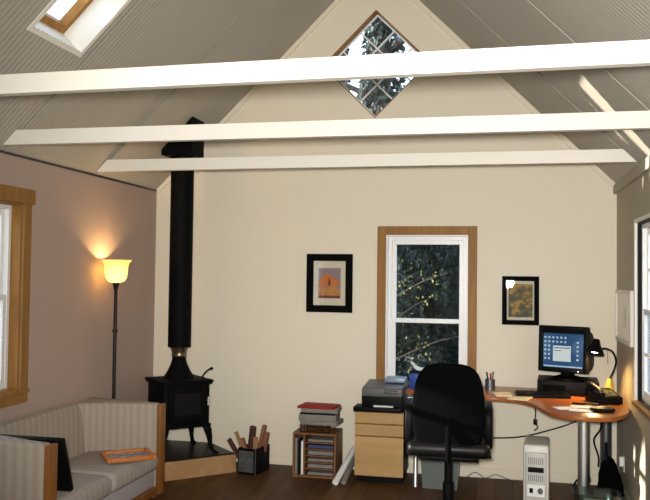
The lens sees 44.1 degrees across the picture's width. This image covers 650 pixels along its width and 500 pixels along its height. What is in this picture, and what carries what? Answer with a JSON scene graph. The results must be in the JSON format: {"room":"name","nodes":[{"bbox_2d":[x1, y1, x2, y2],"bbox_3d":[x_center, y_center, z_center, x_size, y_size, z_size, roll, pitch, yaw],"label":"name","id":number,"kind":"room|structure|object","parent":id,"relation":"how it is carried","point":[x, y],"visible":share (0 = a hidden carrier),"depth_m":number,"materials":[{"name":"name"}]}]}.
{"room":"home office","nodes":[
{"label":"home office","id":0,"kind":"room"},
{"bbox_2d":[0,153,156,422],"bbox_3d":[-2.571,0.520,3.208,0.150,2.440,8.600,0,-2,12],"label":"wall","id":1,"kind":"structure","parent":0,"point":[80,221],"depth_m":6.15,"materials":[{"name":"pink paint"}]},
{"bbox_2d":[0,184,35,408],"bbox_3d":[-2.215,0.282,4.736,0.185,1.425,1.470,0,-2,12],"label":"window","id":2,"kind":"structure","parent":1,"relation":"in","point":[15,221],"depth_m":5.32,"materials":[{"name":"brown wood"}]},
{"bbox_2d":[0,150,156,191],"bbox_3d":[-2.479,-0.695,3.230,0.008,0.016,8.600,0,-2,12],"label":"trim","id":3,"kind":"structure","parent":1,"relation":"attached to","point":[1,151],"depth_m":5.95,"materials":[{"name":"wood"}]},
{"bbox_2d":[0,0,334,189],"bbox_3d":[-1.544,-1.647,3.058,2.139,2.146,8.600,0,-2,12],"label":"ceiling","id":4,"kind":"structure","parent":0,"point":[157,32],"depth_m":5.72,"materials":[{"name":"beige paint"}]},
{"bbox_2d":[27,0,131,56],"bbox_3d":[-1.379,-1.579,4.664,0.756,0.756,0.570,0,-2,12],"label":"window","id":5,"kind":"structure","parent":4,"relation":"attached to","point":[85,21],"depth_m":4.92,"materials":[{"name":"beige paint"}]},
{"bbox_2d":[5,0,259,174],"bbox_3d":[-1.188,-1.654,4.383,2.022,2.022,3.614,0,-2,12],"label":"trim","id":6,"kind":"structure","parent":4,"relation":"attached to","point":[140,1],"depth_m":5.12,"materials":[{"name":"beige paint"}]},
{"bbox_2d":[148,462,596,499],"bbox_3d":[-0.541,1.800,2.715,4.338,0.100,8.900,0,-2,12],"label":"floor","id":7,"kind":"structure","parent":0,"point":[275,483],"depth_m":6.30,"materials":[{"name":"brown wood"}]},
{"bbox_2d":[0,397,165,499],"bbox_3d":[-1.684,1.460,5.336,0.635,0.722,1.604,0,-2,12],"label":"loveseat","id":8,"kind":"object","parent":7,"relation":"on","point":[89,427],"visible":0.96,"depth_m":5.54,"materials":[{"name":"fabric"}]},
{"bbox_2d":[0,434,73,491],"bbox_3d":[-1.757,1.267,4.780,0.500,0.334,0.142,0,-2,12],"label":"portfolio","id":9,"kind":"object","parent":8,"relation":"on","point":[64,478],"visible":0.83,"depth_m":4.72,"materials":[{"name":"black leather"}]},
{"bbox_2d":[57,472,111,499],"bbox_3d":[-1.708,1.520,4.973,0.525,0.148,0.685,0,-2,12],"label":"seat cushion","id":10,"kind":"object","parent":8,"relation":"on","point":[87,485],"depth_m":5.05,"materials":[{"name":"fabric"}]},
{"bbox_2d":[69,450,157,492],"bbox_3d":[-1.557,1.544,5.658,0.525,0.148,0.710,0,-2,12],"label":"seat cushion","id":11,"kind":"object","parent":8,"relation":"on","point":[123,475],"depth_m":5.52,"materials":[{"name":"fabric"}]},
{"bbox_2d":[100,448,156,463],"bbox_3d":[-1.389,1.449,5.660,0.340,0.028,0.250,2,-1,-28],"label":"picture frame","id":12,"kind":"object","parent":8,"relation":"on","point":[138,454],"visible":1,"depth_m":5.65,"materials":[{"name":"orange wood"}]},
{"bbox_2d":[107,451,148,458],"bbox_3d":[-1.389,1.456,5.660,0.300,0.006,0.210,2,-1,-28],"label":"print","id":13,"kind":"object","parent":12,"relation":"on","point":[110,454],"depth_m":5.68},
{"bbox_2d":[101,260,131,398],"bbox_3d":[-1.667,0.966,6.343,0.240,1.775,0.240,0,-2,12],"label":"floor lamp","id":14,"kind":"object","parent":7,"relation":"on","point":[116,271],"visible":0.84,"depth_m":6.33,"materials":[{"name":"brown metal"}]},
{"bbox_2d":[164,440,235,481],"bbox_3d":[-1.333,1.797,6.955,0.806,0.162,0.897,2,-2,-33],"label":"platform","id":15,"kind":"object","parent":7,"relation":"on","point":[183,459],"visible":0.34,"depth_m":6.68,"materials":[{"name":"black"}]},
{"bbox_2d":[145,116,218,453],"bbox_3d":[-1.240,0.294,6.889,0.559,2.840,0.523,2,-2,-33],"label":"wood stove","id":16,"kind":"object","parent":15,"relation":"on","point":[185,394],"visible":0.91,"depth_m":6.80,"materials":[{"name":"black metal"}]},
{"bbox_2d":[238,444,269,475],"bbox_3d":[-0.606,1.774,6.827,0.171,0.218,0.254,0,-2,23],"label":"crate","id":17,"kind":"object","parent":7,"relation":"on","point":[254,462],"visible":0.94,"depth_m":6.73,"materials":[{"name":"black plastic"}]},
{"bbox_2d":[227,438,237,458],"bbox_3d":[-0.740,1.733,6.796,0.184,0.267,0.045,0,-2,13],"label":"stick","id":18,"kind":"object","parent":17,"relation":"in","point":[230,441],"visible":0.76,"depth_m":6.79,"materials":[{"name":"brown wood"}]},
{"bbox_2d":[234,431,241,446],"bbox_3d":[-0.699,1.704,6.817,0.147,0.321,0.038,1,-2,5],"label":"stick","id":19,"kind":"object","parent":17,"relation":"in","point":[236,432],"visible":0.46,"depth_m":6.81,"materials":[{"name":"beige wood"}]},
{"bbox_2d":[240,437,246,447],"bbox_3d":[-0.659,1.725,6.769,0.117,0.276,0.049,0,-2,14],"label":"stick","id":20,"kind":"object","parent":17,"relation":"in","point":[242,440],"visible":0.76,"depth_m":6.76,"materials":[{"name":"brown wood"}]},
{"bbox_2d":[248,426,255,448],"bbox_3d":[-0.627,1.680,6.825,0.059,0.369,0.092,2,-2,-33],"label":"stick","id":21,"kind":"object","parent":17,"relation":"in","point":[252,431],"visible":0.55,"depth_m":6.80,"materials":[{"name":"brown wood"}]},
{"bbox_2d":[253,437,257,448],"bbox_3d":[-0.588,1.722,6.790,0.039,0.281,0.044,0,-2,9],"label":"stick","id":22,"kind":"object","parent":17,"relation":"in","point":[255,439],"visible":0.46,"depth_m":6.78,"materials":[{"name":"brown wood"}]},
{"bbox_2d":[258,424,266,447],"bbox_3d":[-0.554,1.676,6.837,0.118,0.380,0.045,0,-2,30],"label":"stick","id":23,"kind":"object","parent":17,"relation":"in","point":[264,427],"visible":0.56,"depth_m":6.81,"materials":[{"name":"brown wood"}]},
{"bbox_2d":[262,432,269,451],"bbox_3d":[-0.521,1.710,6.849,0.091,0.314,0.050,0,-2,23],"label":"stick","id":24,"kind":"object","parent":17,"relation":"in","point":[266,436],"visible":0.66,"depth_m":6.83,"materials":[{"name":"brown wood"}]},
{"bbox_2d":[292,426,342,478],"bbox_3d":[-0.060,1.705,6.772,0.366,0.365,0.300,0,-2,12],"label":"shelf unit","id":25,"kind":"object","parent":7,"relation":"on","point":[337,433],"visible":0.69,"depth_m":6.66,"materials":[{"name":"brown wood"}]},
{"bbox_2d":[295,434,302,473],"bbox_3d":[-0.218,1.720,6.789,0.020,0.300,0.215,0,-2,12],"label":"file","id":26,"kind":"object","parent":25,"relation":"in","point":[299,436],"visible":0.51,"depth_m":6.69,"materials":[{"name":"grey paper"}]},
{"bbox_2d":[298,436,302,473],"bbox_3d":[-0.191,1.726,6.783,0.020,0.288,0.215,0,-2,12],"label":"file","id":27,"kind":"object","parent":25,"relation":"in","point":[301,438],"visible":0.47,"depth_m":6.68,"materials":[{"name":"black plastic"}]},
{"bbox_2d":[301,440,302,473],"bbox_3d":[-0.167,1.732,6.777,0.020,0.276,0.215,0,-2,12],"label":"file","id":28,"kind":"object","parent":25,"relation":"in","point":[302,440],"visible":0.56,"depth_m":6.67,"materials":[{"name":"white paper"}]},
{"bbox_2d":[299,424,335,432],"bbox_3d":[-0.061,1.493,6.785,0.280,0.058,0.236,0,-2,12],"label":"wire tray","id":29,"kind":"object","parent":25,"relation":"on","point":[307,426],"visible":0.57,"depth_m":6.68,"materials":[{"name":"black metal"}]},
{"bbox_2d":[300,418,343,425],"bbox_3d":[-0.025,1.447,6.784,0.320,0.034,0.220,0,-2,16],"label":"bundle","id":30,"kind":"object","parent":29,"relation":"on","point":[339,421],"visible":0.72,"depth_m":6.68,"materials":[{"name":"white paper"}]},
{"bbox_2d":[298,412,339,421],"bbox_3d":[-0.046,1.404,6.790,0.320,0.052,0.220,0,-2,9],"label":"bundle","id":31,"kind":"object","parent":30,"relation":"on","point":[305,417],"visible":0.74,"depth_m":6.68,"materials":[{"name":"white paper"}]},
{"bbox_2d":[300,412,335,415],"bbox_3d":[-0.039,1.370,6.790,0.300,0.014,0.220,0,-2,14],"label":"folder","id":32,"kind":"object","parent":31,"relation":"on","point":[300,412],"visible":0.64,"depth_m":6.68,"materials":[{"name":"black paper"}]},
{"bbox_2d":[301,406,341,413],"bbox_3d":[-0.028,1.346,6.788,0.310,0.034,0.220,0,-2,10],"label":"bundle","id":33,"kind":"object","parent":32,"relation":"on","point":[337,410],"visible":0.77,"depth_m":6.68,"materials":[{"name":"white paper"}]},
{"bbox_2d":[297,402,340,409],"bbox_3d":[-0.051,1.320,6.795,0.315,0.016,0.230,0,-2,17],"label":"folder","id":34,"kind":"object","parent":33,"relation":"on","point":[312,405],"visible":1,"depth_m":6.75,"materials":[{"name":"red"}]},
{"bbox_2d":[304,465,333,470],"bbox_3d":[-0.018,1.815,6.757,0.249,0.006,0.288,0,-2,12],"label":"shelf","id":35,"kind":"object","parent":25,"relation":"attached to","point":[306,467],"depth_m":6.64,"materials":[{"name":"brown wood"}]},
{"bbox_2d":[305,440,333,444],"bbox_3d":[-0.016,1.601,6.764,0.249,0.006,0.288,0,-2,12],"label":"shelf","id":36,"kind":"object","parent":25,"relation":"attached to","point":[306,441],"depth_m":6.64,"materials":[{"name":"brown wood"}]},
{"bbox_2d":[305,446,333,450],"bbox_3d":[-0.016,1.655,6.763,0.249,0.006,0.288,0,-2,12],"label":"shelf","id":37,"kind":"object","parent":25,"relation":"attached to","point":[306,447],"depth_m":6.63,"materials":[{"name":"brown wood"}]},
{"bbox_2d":[305,452,333,457],"bbox_3d":[-0.017,1.708,6.761,0.249,0.006,0.288,0,-2,12],"label":"shelf","id":38,"kind":"object","parent":25,"relation":"attached to","point":[306,453],"depth_m":6.64,"materials":[{"name":"brown wood"}]},
{"bbox_2d":[305,459,333,463],"bbox_3d":[-0.018,1.762,6.759,0.249,0.006,0.288,0,-2,12],"label":"shelf","id":39,"kind":"object","parent":25,"relation":"attached to","point":[306,460],"depth_m":6.63,"materials":[{"name":"brown wood"}]},
{"bbox_2d":[308,435,333,442],"bbox_3d":[-0.015,1.588,6.754,0.215,0.018,0.205,0,-2,12],"label":"paper stack","id":40,"kind":"object","parent":25,"relation":"in","point":[315,438],"visible":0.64,"depth_m":6.68,"materials":[{"name":"white paper"}]},
{"bbox_2d":[308,469,333,475],"bbox_3d":[-0.018,1.859,6.745,0.215,0.022,0.205,0,-2,12],"label":"paper stack","id":41,"kind":"object","parent":25,"relation":"in","point":[311,471],"visible":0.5,"depth_m":6.66,"materials":[{"name":"white paper"}]},
{"bbox_2d":[308,443,333,448],"bbox_3d":[-0.015,1.637,6.752,0.215,0.026,0.205,0,-2,12],"label":"folder","id":42,"kind":"object","parent":25,"relation":"in","point":[310,445],"visible":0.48,"depth_m":6.66,"materials":[{"name":"blue paper"}]},
{"bbox_2d":[308,463,333,468],"bbox_3d":[-0.018,1.797,6.747,0.215,0.028,0.205,0,-2,12],"label":"paper stack","id":43,"kind":"object","parent":25,"relation":"in","point":[313,465],"visible":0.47,"depth_m":6.65,"materials":[{"name":"white paper"}]},
{"bbox_2d":[308,450,333,455],"bbox_3d":[-0.016,1.689,6.751,0.215,0.030,0.205,0,-2,12],"label":"paper stack","id":44,"kind":"object","parent":25,"relation":"in","point":[313,452],"visible":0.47,"depth_m":6.65,"materials":[{"name":"white paper"}]},
{"bbox_2d":[308,456,333,461],"bbox_3d":[-0.017,1.747,6.749,0.215,0.020,0.205,0,-2,12],"label":"paper stack","id":45,"kind":"object","parent":25,"relation":"in","point":[311,458],"visible":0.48,"depth_m":6.67,"materials":[{"name":"white paper"}]},
{"bbox_2d":[332,445,354,484],"bbox_3d":[0.169,1.770,6.620,0.049,0.226,0.516,0,-2,20],"label":"paper roll","id":46,"kind":"object","parent":7,"relation":"on","point":[337,478],"visible":0.84,"depth_m":6.56,"materials":[{"name":"white paper"}]},
{"bbox_2d":[341,454,354,484],"bbox_3d":[0.213,1.794,6.648,0.043,0.177,0.531,0,-2,14],"label":"paper roll","id":47,"kind":"object","parent":7,"relation":"on","point":[351,464],"visible":0.66,"depth_m":6.54,"materials":[{"name":"white paper"}]},
{"bbox_2d":[354,406,408,483],"bbox_3d":[0.478,1.604,6.679,0.396,0.575,0.409,0,-2,12],"label":"file cabinet","id":48,"kind":"object","parent":7,"relation":"on","point":[380,447],"visible":0.91,"depth_m":6.49,"materials":[{"name":"beige wood"}]},
{"bbox_2d":[353,376,407,413],"bbox_3d":[0.466,1.188,6.652,0.395,0.249,0.425,0,-2,12],"label":"printer","id":49,"kind":"object","parent":48,"relation":"on","point":[389,395],"visible":0.95,"depth_m":6.51,"materials":[{"name":"black plastic"}]},
{"bbox_2d":[353,403,403,413],"bbox_3d":[0.437,1.289,6.532,0.390,0.038,0.185,0,-2,12],"label":"paper tray","id":50,"kind":"object","parent":49,"relation":"on","point":[361,407],"depth_m":6.47,"materials":[{"name":"black plastic"}]},
{"bbox_2d":[421,460,460,489],"bbox_3d":[0.942,1.765,6.488,0.316,0.252,0.396,0,-2,12],"label":"tub","id":51,"kind":"object","parent":7,"relation":"on","point":[432,471],"visible":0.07,"depth_m":6.32,"materials":[{"name":"grey plastic"}]},
{"bbox_2d":[405,363,492,499],"bbox_3d":[0.854,1.308,5.529,0.590,1.100,0.608,0,-2,9],"label":"office chair","id":52,"kind":"object","parent":7,"relation":"on","point":[449,419],"visible":1,"depth_m":5.29,"materials":[{"name":"black fabric"}]},
{"bbox_2d":[467,472,517,481],"bbox_3d":[1.386,1.873,6.637,0.418,0.052,0.042,0,-2,20],"label":"cable","id":53,"kind":"object","parent":7,"relation":"on","point":[473,472],"visible":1,"depth_m":6.64,"materials":[{"name":"grey plastic"}]},
{"bbox_2d":[406,386,629,499],"bbox_3d":[1.396,1.497,5.994,1.637,0.765,1.364,0,-2,12],"label":"desk","id":54,"kind":"object","parent":7,"relation":"on","point":[545,405],"visible":0.55,"depth_m":6.03,"materials":[{"name":"brown wood"}]},
{"bbox_2d":[410,373,418,387],"bbox_3d":[0.805,1.066,6.603,0.193,0.122,0.223,0,-2,12],"label":"storage box","id":55,"kind":"object","parent":54,"relation":"on","point":[413,376],"visible":0.3,"depth_m":6.51,"materials":[{"name":"blue plastic"}]},
{"bbox_2d":[409,368,419,372],"bbox_3d":[0.815,0.995,6.605,0.215,0.018,0.240,0,-2,12],"label":"document tray","id":56,"kind":"object","parent":55,"relation":"on","point":[413,370],"visible":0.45,"depth_m":6.51,"materials":[{"name":"black plastic"}]},
{"bbox_2d":[411,362,423,370],"bbox_3d":[0.809,0.947,6.608,0.180,0.069,0.200,0,-2,12],"label":"loose papers","id":57,"kind":"object","parent":56,"relation":"on","point":[416,367],"visible":0.46,"depth_m":6.62,"materials":[{"name":"white paper"}]},
{"bbox_2d":[485,378,494,389],"bbox_3d":[1.334,1.087,6.487,0.080,0.085,0.080,0,-2,12],"label":"pen cup","id":58,"kind":"object","parent":54,"relation":"on","point":[489,384],"visible":1,"depth_m":6.45,"materials":[{"name":"grey metal"}]},
{"bbox_2d":[491,392,514,396],"bbox_3d":[1.381,1.117,6.210,0.150,0.008,0.200,1,-2,0],"label":"notepad","id":59,"kind":"object","parent":54,"relation":"on","point":[497,394],"visible":1,"depth_m":6.17,"materials":[{"name":"beige paper"}]},
{"bbox_2d":[507,395,532,400],"bbox_3d":[1.469,1.112,6.031,0.150,0.008,0.200,0,-2,26],"label":"notepad","id":60,"kind":"object","parent":54,"relation":"on","point":[515,397],"visible":1,"depth_m":5.98,"materials":[{"name":"beige paper"}]},
{"bbox_2d":[493,421,576,438],"bbox_3d":[1.616,1.369,6.621,1.246,0.414,0.033,0,-2,12],"label":"power cable","id":61,"kind":"object","parent":54,"relation":"hanging from","point":[574,421],"visible":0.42,"depth_m":6.60,"materials":[{"name":"black plastic"}]},
{"bbox_2d":[533,408,537,430],"bbox_3d":[1.660,1.288,6.316,0.037,0.259,0.068,0,-2,12],"label":"hanging cord","id":62,"kind":"object","parent":54,"relation":"hanging from","point":[534,419],"visible":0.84,"depth_m":6.30,"materials":[{"name":"black plastic"}]},
{"bbox_2d":[515,390,570,398],"bbox_3d":[1.661,1.102,6.132,0.400,0.038,0.150,0,-2,7],"label":"keyboard","id":63,"kind":"object","parent":54,"relation":"on","point":[525,393],"visible":1,"depth_m":6.08,"materials":[{"name":"black plastic"}]},
{"bbox_2d":[554,406,571,409],"bbox_3d":[1.681,1.103,5.601,0.150,0.003,0.110,1,-2,-8],"label":"paper sheet","id":64,"kind":"object","parent":54,"relation":"on","point":[565,407],"visible":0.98,"depth_m":5.58,"materials":[{"name":"white paper"}]},
{"bbox_2d":[537,375,598,396],"bbox_3d":[1.928,1.077,6.370,0.460,0.111,0.384,0,-2,16],"label":"desktop computer","id":65,"kind":"object","parent":54,"relation":"on","point":[544,382],"visible":0.55,"depth_m":6.21,"materials":[{"name":"black plastic"}]},
{"bbox_2d":[538,325,593,380],"bbox_3d":[1.955,0.809,6.391,0.390,0.421,0.396,-1,-2,35],"label":"monitor","id":66,"kind":"object","parent":65,"relation":"on","point":[562,349],"visible":0.99,"depth_m":6.24,"materials":[{"name":"black plastic"}]},
{"bbox_2d":[570,405,590,408],"bbox_3d":[1.802,1.098,5.615,0.150,0.003,0.110,0,-2,7],"label":"paper sheet","id":67,"kind":"object","parent":54,"relation":"on","point":[572,406],"visible":0.68,"depth_m":5.62,"materials":[{"name":"white paper"}]},
{"bbox_2d":[569,408,592,412],"bbox_3d":[1.755,1.097,5.493,0.150,0.003,0.110,0,-2,24],"label":"paper sheet","id":68,"kind":"object","parent":54,"relation":"on","point":[571,409],"visible":0.82,"depth_m":5.47,"materials":[{"name":"white paper"}]},
{"bbox_2d":[572,382,622,405],"bbox_3d":[1.961,1.047,5.862,0.384,0.139,0.293,1,-2,-6],"label":"telephone","id":69,"kind":"object","parent":54,"relation":"on","point":[594,393],"visible":1,"depth_m":5.82,"materials":[{"name":"black plastic"}]},
{"bbox_2d":[593,422,602,466],"bbox_3d":[2.135,1.419,6.230,0.090,0.516,0.062,1,-2,-10],"label":"lamp cord","id":70,"kind":"object","parent":54,"relation":"hanging from","point":[598,432],"visible":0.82,"depth_m":6.24,"materials":[{"name":"black plastic"}]},
{"bbox_2d":[585,339,616,390],"bbox_3d":[2.088,0.899,6.069,0.235,0.451,0.138,0,-2,12],"label":"desk lamp","id":71,"kind":"object","parent":54,"relation":"on","point":[595,349],"visible":0.88,"depth_m":6.06,"materials":[{"name":"black plastic"}]},
{"bbox_2d":[590,406,615,412],"bbox_3d":[1.896,1.085,5.482,0.170,0.037,0.136,0,-2,12],"label":"tape dispenser","id":72,"kind":"object","parent":54,"relation":"on","point":[600,409],"visible":1,"depth_m":5.44,"materials":[{"name":"black plastic"}]},
{"bbox_2d":[523,435,549,499],"bbox_3d":[1.576,1.651,5.974,0.182,0.462,0.399,0,-2,16],"label":"computer tower","id":73,"kind":"object","parent":7,"relation":"on","point":[536,449],"visible":1,"depth_m":5.80,"materials":[{"name":"white plastic"}]},
{"bbox_2d":[573,478,593,496],"bbox_3d":[1.996,1.810,6.204,0.149,0.167,0.095,0,-2,12],"label":"cable bundle","id":74,"kind":"object","parent":7,"relation":"on","point":[574,486],"visible":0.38,"depth_m":6.16,"materials":[{"name":"black plastic"}]},
{"bbox_2d":[572,490,624,499],"bbox_3d":[1.943,1.800,5.713,0.350,0.156,0.247,0,-2,12],"label":"clear bin","id":75,"kind":"object","parent":7,"relation":"on","point":[584,498],"visible":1,"depth_m":5.73,"materials":[{"name":"plastic"}]},
{"bbox_2d":[596,442,623,499],"bbox_3d":[2.154,1.671,6.051,0.189,0.440,0.452,0,-2,12],"label":"bag","id":76,"kind":"object","parent":7,"relation":"on","point":[610,486],"visible":0.98,"depth_m":5.92,"materials":[{"name":"black fabric"}]},
{"bbox_2d":[153,0,616,473],"bbox_3d":[0.427,-0.328,7.060,4.338,4.459,0.150,0,-2,12],"label":"wall","id":77,"kind":"structure","parent":0,"point":[255,230],"depth_m":6.99,"materials":[{"name":"beige paint"}]},
{"bbox_2d":[306,254,352,312],"bbox_3d":[0.039,0.290,7.034,0.412,0.512,0.022,0,-2,12],"label":"framed picture","id":78,"kind":"object","parent":77,"relation":"attached to","point":[329,277],"visible":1,"depth_m":7.03,"materials":[{"name":"black wood"}]},
{"bbox_2d":[318,268,340,297],"bbox_3d":[0.039,0.291,7.036,0.200,0.265,0.002,0,-2,12],"label":"print","id":79,"kind":"object","parent":78,"relation":"attached to","point":[329,279],"depth_m":7.03,"materials":[{"name":"orange paper"}]},
{"bbox_2d":[331,10,419,117],"bbox_3d":[0.455,-1.630,7.084,0.959,0.959,0.121,0,-2,12],"label":"window","id":80,"kind":"structure","parent":77,"relation":"in","point":[375,14],"depth_m":7.11,"materials":[{"name":"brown wood"}]},
{"bbox_2d":[156,0,614,193],"bbox_3d":[0.423,-1.536,7.014,4.038,2.047,0.022,0,-2,12],"label":"trim","id":81,"kind":"structure","parent":77,"relation":"attached to","point":[335,3],"depth_m":6.92,"materials":[{"name":"beige paint"}]},
{"bbox_2d":[233,452,597,484],"bbox_3d":[0.383,1.855,6.909,4.038,0.085,0.012,0,-2,12],"label":"baseboard","id":82,"kind":"structure","parent":77,"relation":"attached to","point":[512,474],"depth_m":6.68,"materials":[{"name":"beige paint"}]},
{"bbox_2d":[376,226,476,397],"bbox_3d":[0.878,0.613,6.917,0.850,1.630,0.170,0,-2,12],"label":"window","id":83,"kind":"structure","parent":77,"relation":"in","point":[388,237],"depth_m":6.91,"materials":[{"name":"brown wood"}]},
{"bbox_2d":[502,276,538,324],"bbox_3d":[1.627,0.421,6.677,0.300,0.405,0.023,0,-3,13],"label":"framed picture","id":84,"kind":"object","parent":77,"relation":"attached to","point":[520,294],"visible":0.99,"depth_m":6.67,"materials":[{"name":"black wood"}]},
{"bbox_2d":[508,284,532,316],"bbox_3d":[1.628,0.421,6.679,0.196,0.276,0.003,0,-2,13],"label":"print","id":85,"kind":"object","parent":84,"relation":"attached to","point":[520,296],"depth_m":6.68},
{"bbox_2d":[420,0,649,182],"bbox_3d":[0.545,-1.636,2.597,2.139,2.146,8.600,0,-2,12],"label":"ceiling","id":86,"kind":"structure","parent":0,"point":[518,23],"depth_m":4.97,"materials":[{"name":"beige paint"}]},
{"bbox_2d":[0,40,649,96],"bbox_3d":[-0.359,-0.766,3.483,3.916,0.113,0.050,0,-2,12],"label":"tie beam","id":87,"kind":"structure","parent":86,"relation":"attached to","point":[632,53],"depth_m":3.37,"materials":[{"name":"beige paint"}]},
{"bbox_2d":[3,111,649,145],"bbox_3d":[-0.097,-0.701,4.673,3.966,0.092,0.050,0,-2,12],"label":"tie beam","id":88,"kind":"structure","parent":86,"relation":"attached to","point":[622,120],"depth_m":4.60,"materials":[{"name":"beige paint"}]},
{"bbox_2d":[97,149,636,171],"bbox_3d":[0.165,-0.649,5.863,3.982,0.088,0.050,0,-2,12],"label":"tie beam","id":89,"kind":"structure","parent":86,"relation":"attached to","point":[599,155],"depth_m":5.79,"materials":[{"name":"beige paint"}]},
{"bbox_2d":[459,0,649,164],"bbox_3d":[0.780,-1.644,3.950,2.022,2.022,3.614,0,-2,12],"label":"trim","id":90,"kind":"structure","parent":86,"relation":"attached to","point":[528,1],"depth_m":4.47,"materials":[{"name":"beige paint"}]},
{"bbox_2d":[617,170,649,499],"bbox_3d":[1.519,0.541,2.306,0.150,2.440,8.600,0,-2,12],"label":"wall","id":91,"kind":"structure","parent":0,"point":[633,202],"depth_m":5.80,"materials":[{"name":"beige paint"}]},
{"bbox_2d":[619,455,624,471],"bbox_3d":[2.256,1.624,6.101,0.034,0.116,0.072,0,-2,12],"label":"wall outlet","id":92,"kind":"object","parent":91,"relation":"attached to","point":[621,458],"visible":1,"depth_m":6.08,"materials":[{"name":"white plastic"}]},
{"bbox_2d":[615,289,633,346],"bbox_3d":[2.252,0.501,6.039,0.025,0.400,0.760,0,-2,12],"label":"framed print","id":93,"kind":"object","parent":91,"relation":"attached to","point":[624,299],"visible":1,"depth_m":5.99,"materials":[{"name":"white paper"}]},
{"bbox_2d":[623,308,625,327],"bbox_3d":[2.249,0.510,6.019,0.002,0.140,0.140,0,-2,12],"label":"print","id":94,"kind":"object","parent":93,"relation":"attached to","point":[624,309],"depth_m":6.02,"materials":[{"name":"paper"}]},
{"bbox_2d":[623,489,629,499],"bbox_3d":[1.424,1.717,2.279,0.012,0.085,8.588,0,-2,12],"label":"baseboard","id":95,"kind":"structure","parent":91,"relation":"attached to","point":[626,497],"depth_m":5.94,"materials":[{"name":"beige paint"}]},
{"bbox_2d":[613,155,649,193],"bbox_3d":[1.447,-0.641,2.364,0.028,0.073,8.600,0,-2,12],"label":"trim","id":96,"kind":"structure","parent":91,"relation":"attached to","point":[643,167],"depth_m":5.59,"materials":[{"name":"beige paint"}]},
{"bbox_2d":[632,213,649,420],"bbox_3d":[2.069,0.404,4.879,0.185,1.275,1.350,0,-2,12],"label":"window","id":97,"kind":"structure","parent":91,"relation":"in","point":[641,401],"depth_m":5.48,"materials":[{"name":"beige paint"}]},
{"label":"outside","id":98,"kind":"structure","parent":0,"visible":0},
{"bbox_2d":[395,337,434,396],"bbox_3d":[2.509,2.742,16.662,84.000,0.200,80.000,0,-2,12],"label":"ground","id":99,"kind":"structure","parent":98,"point":[427,337],"depth_m":19.67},
{"bbox_2d":[340,48,350,83],"bbox_3d":[0.261,-3.890,21.977,2.262,13.454,2.254,2,-2,-38],"label":"tree","id":100,"kind":"object","parent":99,"relation":"on","point":[348,49],"visible":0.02,"depth_m":21.93,"materials":[{"name":"green plant"}]},
{"bbox_2d":[341,17,407,324],"bbox_3d":[1.278,-4.001,18.199,2.254,13.454,2.262,0,-2,17],"label":"tree","id":101,"kind":"object","parent":99,"relation":"on","point":[377,99],"visible":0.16,"depth_m":17.94,"materials":[{"name":"green plant"}]},
{"bbox_2d":[395,245,441,388],"bbox_3d":[0.247,0.040,11.584,2.685,4.666,2.729,0,-2,12],"label":"tree","id":102,"kind":"object","parent":99,"relation":"on","point":[406,255],"visible":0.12,"depth_m":11.75,"materials":[{"name":"green plant"}]},
{"bbox_2d":[396,262,458,394],"bbox_3d":[0.674,1.107,9.328,1.786,2.468,1.793,0,-2,29],"label":"sapling","id":103,"kind":"object","parent":99,"relation":"on","point":[409,288],"visible":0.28,"depth_m":9.21,"materials":[{"name":"yellow plant"}]},
{"bbox_2d":[397,245,458,366],"bbox_3d":[2.044,-0.011,14.064,3.018,4.920,2.907,2,-2,-37],"label":"tree","id":104,"kind":"object","parent":99,"relation":"on","point":[440,330],"visible":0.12,"depth_m":13.06,"materials":[{"name":"green plant"}]},
{"bbox_2d":[431,245,459,347],"bbox_3d":[2.744,0.114,11.609,2.744,4.472,2.642,3,-3,-45],"label":"tree","id":105,"kind":"object","parent":99,"relation":"on","point":[449,258],"visible":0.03,"depth_m":11.87,"materials":[{"name":"green plant"}]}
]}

